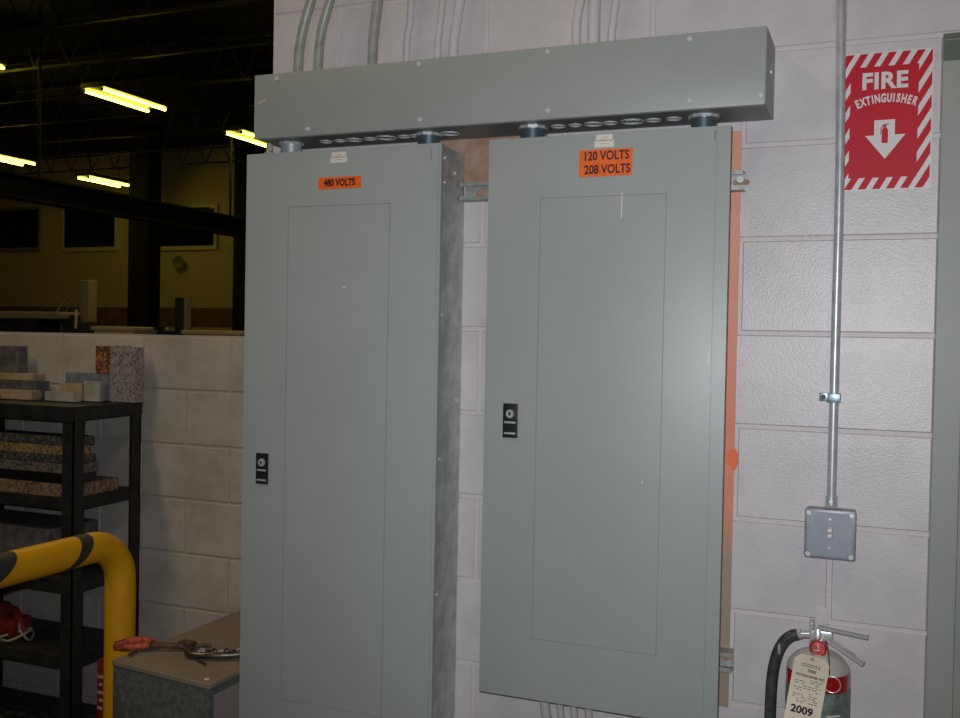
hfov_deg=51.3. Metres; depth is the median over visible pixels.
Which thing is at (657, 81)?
wireway
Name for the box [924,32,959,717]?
door
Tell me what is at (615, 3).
conduit
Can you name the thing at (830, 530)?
switch box
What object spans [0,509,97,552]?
stone block
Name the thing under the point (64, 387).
stone slab
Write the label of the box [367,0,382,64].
conduit
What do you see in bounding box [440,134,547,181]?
board
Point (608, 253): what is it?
electrical panel
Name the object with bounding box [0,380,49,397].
stone slab
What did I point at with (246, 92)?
joist
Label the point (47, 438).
stone slab
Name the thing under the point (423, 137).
conduit nipple
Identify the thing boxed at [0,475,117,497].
stone slab
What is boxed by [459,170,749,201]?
channel
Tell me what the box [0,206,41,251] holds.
window
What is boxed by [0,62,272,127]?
joist
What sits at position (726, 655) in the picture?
channel
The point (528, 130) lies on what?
conduit nipple
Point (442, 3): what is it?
conduit
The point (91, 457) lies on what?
stone slab
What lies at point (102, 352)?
stone slab
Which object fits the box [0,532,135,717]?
guard rail
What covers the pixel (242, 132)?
ceiling light
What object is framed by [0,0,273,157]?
ceiling
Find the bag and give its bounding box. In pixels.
[0,600,34,641]
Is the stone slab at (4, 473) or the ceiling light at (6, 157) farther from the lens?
the ceiling light at (6, 157)
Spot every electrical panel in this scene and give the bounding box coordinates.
[239,143,464,717]
[479,125,731,717]
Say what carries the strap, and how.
attached to the wall at (890, 237)
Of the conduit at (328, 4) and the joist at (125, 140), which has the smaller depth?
the conduit at (328, 4)
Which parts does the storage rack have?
post, rail, rail, rail, rail, post, post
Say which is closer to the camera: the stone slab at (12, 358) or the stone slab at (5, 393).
the stone slab at (5, 393)
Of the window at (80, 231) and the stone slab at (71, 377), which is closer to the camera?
the stone slab at (71, 377)
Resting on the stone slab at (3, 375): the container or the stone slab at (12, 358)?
the stone slab at (12, 358)
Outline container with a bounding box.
[97,657,103,717]
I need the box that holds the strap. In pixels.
[819,392,840,402]
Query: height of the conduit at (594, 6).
1.528 m
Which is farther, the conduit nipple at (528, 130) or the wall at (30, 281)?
the wall at (30, 281)
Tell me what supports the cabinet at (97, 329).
on the floor
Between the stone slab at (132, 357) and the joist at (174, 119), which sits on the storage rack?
the stone slab at (132, 357)
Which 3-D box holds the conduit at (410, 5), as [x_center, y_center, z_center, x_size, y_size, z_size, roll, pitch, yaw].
[-0.157,-1.442,2.404,0.033,1.528,0.017,2,1,22]
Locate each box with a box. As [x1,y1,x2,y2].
[112,611,239,717]
[804,496,856,560]
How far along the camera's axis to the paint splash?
2.15 m
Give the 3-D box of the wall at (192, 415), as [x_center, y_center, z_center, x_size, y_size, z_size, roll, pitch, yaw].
[-3.393,0.568,4.732,6.845,1.440,0.191,2,1,22]
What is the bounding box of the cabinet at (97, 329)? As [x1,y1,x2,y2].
[91,326,167,334]
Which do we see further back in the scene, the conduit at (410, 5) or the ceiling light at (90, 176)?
the ceiling light at (90, 176)
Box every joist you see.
[0,0,266,34]
[0,0,273,73]
[0,30,273,103]
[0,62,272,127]
[0,90,254,146]
[0,111,259,162]
[0,131,260,173]
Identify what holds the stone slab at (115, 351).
on the storage rack
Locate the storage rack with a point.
(66, 645)
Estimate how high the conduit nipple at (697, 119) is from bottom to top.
0.032 m
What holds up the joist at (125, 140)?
attached to the ceiling
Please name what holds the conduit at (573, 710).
on the floor
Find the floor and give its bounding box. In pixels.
[0,691,94,717]
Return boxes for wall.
[0,144,234,334]
[0,332,243,704]
[272,0,959,717]
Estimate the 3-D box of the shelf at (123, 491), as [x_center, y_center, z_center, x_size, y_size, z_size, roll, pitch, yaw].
[-1.674,0.476,3.728,0.721,0.005,0.324,2,1,22]
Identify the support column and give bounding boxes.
[127,123,161,326]
[232,140,265,330]
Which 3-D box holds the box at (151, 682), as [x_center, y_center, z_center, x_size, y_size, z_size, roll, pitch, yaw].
[-0.719,1.086,2.811,0.354,0.580,0.592,2,1,22]
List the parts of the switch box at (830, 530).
toggle plate, raised plate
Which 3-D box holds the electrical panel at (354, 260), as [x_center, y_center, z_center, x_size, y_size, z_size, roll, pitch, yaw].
[-0.317,0.269,2.421,0.526,1.526,0.149,2,1,22]
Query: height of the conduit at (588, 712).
0.656 m
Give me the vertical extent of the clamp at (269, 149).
0.029 m
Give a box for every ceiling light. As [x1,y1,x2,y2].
[0,59,6,69]
[0,110,36,165]
[75,134,128,187]
[81,22,168,112]
[223,96,266,146]
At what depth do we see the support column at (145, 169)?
19.86 m
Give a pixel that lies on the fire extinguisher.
(817, 685)
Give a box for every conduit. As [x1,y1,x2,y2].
[293,0,315,71]
[313,0,334,69]
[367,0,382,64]
[403,0,414,60]
[434,0,445,57]
[449,0,464,56]
[539,701,551,717]
[556,704,564,717]
[570,706,577,717]
[572,0,584,44]
[584,708,592,717]
[587,0,600,42]
[607,0,619,40]
[827,0,845,496]
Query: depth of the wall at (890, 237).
2.10 m
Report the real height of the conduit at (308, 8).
1.526 m
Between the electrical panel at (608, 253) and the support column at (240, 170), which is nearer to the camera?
the electrical panel at (608, 253)
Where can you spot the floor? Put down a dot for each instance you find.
(18, 700)
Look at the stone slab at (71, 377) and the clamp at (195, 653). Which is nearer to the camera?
the clamp at (195, 653)
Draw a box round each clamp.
[113,636,211,656]
[184,646,239,664]
[264,143,273,153]
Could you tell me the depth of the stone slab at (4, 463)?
3.52 m
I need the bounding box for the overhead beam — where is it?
[0,4,245,238]
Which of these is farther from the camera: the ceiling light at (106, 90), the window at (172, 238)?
the window at (172, 238)
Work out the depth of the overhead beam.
13.82 m
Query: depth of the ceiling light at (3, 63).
13.51 m
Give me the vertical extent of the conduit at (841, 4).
2.482 m
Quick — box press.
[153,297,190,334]
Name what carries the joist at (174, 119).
attached to the ceiling
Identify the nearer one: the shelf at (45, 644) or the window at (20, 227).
the shelf at (45, 644)
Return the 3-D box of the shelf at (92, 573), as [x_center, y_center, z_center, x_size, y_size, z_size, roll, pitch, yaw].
[-1.679,0.764,3.733,0.721,0.005,0.324,2,1,22]
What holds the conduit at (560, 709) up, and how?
on the floor
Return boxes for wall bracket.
[815,607,827,625]
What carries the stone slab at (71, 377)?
on the storage rack
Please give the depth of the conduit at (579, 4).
2.25 m
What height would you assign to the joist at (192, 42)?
0.634 m
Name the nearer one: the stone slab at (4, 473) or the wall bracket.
the wall bracket
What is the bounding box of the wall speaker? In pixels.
[172,255,184,269]
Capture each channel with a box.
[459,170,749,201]
[719,647,733,672]
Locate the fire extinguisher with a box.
[764,618,867,717]
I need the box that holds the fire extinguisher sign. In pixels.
[844,47,934,191]
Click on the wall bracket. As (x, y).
(821, 613)
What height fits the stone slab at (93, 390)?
0.074 m
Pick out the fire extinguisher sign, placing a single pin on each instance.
(889, 94)
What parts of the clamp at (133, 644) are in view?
red handle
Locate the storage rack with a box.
[0,398,141,717]
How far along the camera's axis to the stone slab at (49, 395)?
3.67 m
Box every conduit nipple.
[279,141,303,152]
[415,132,441,143]
[518,124,547,137]
[688,113,719,126]
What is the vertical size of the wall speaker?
0.320 m
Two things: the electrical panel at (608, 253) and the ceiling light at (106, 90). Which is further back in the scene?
the ceiling light at (106, 90)
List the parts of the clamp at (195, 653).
frame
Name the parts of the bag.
cord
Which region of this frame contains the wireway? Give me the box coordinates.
[254,26,774,149]
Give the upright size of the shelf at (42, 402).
0.007 m
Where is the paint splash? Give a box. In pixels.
[727,448,737,469]
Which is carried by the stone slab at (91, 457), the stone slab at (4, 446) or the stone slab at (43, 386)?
the stone slab at (4, 446)
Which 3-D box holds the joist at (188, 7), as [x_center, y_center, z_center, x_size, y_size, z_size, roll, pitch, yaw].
[-6.593,-4.203,12.260,25.012,0.634,0.060,2,1,22]
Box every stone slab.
[0,345,27,372]
[0,372,45,380]
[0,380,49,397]
[0,389,40,399]
[0,429,93,445]
[0,441,89,454]
[0,451,95,463]
[0,459,97,473]
[0,468,95,483]
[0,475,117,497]
[45,391,80,401]
[60,383,83,400]
[65,372,109,400]
[84,381,104,401]
[96,346,110,373]
[110,346,130,401]
[122,347,143,402]
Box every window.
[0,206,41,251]
[61,208,118,251]
[161,203,217,250]
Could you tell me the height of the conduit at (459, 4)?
1.527 m
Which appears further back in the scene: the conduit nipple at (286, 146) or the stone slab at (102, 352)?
the stone slab at (102, 352)
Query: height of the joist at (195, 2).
0.634 m
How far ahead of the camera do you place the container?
3.30 m
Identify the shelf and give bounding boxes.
[0,398,128,406]
[0,486,129,499]
[0,618,103,658]
[37,563,103,582]
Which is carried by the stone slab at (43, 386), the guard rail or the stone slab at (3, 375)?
the stone slab at (3, 375)
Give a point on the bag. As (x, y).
(13, 623)

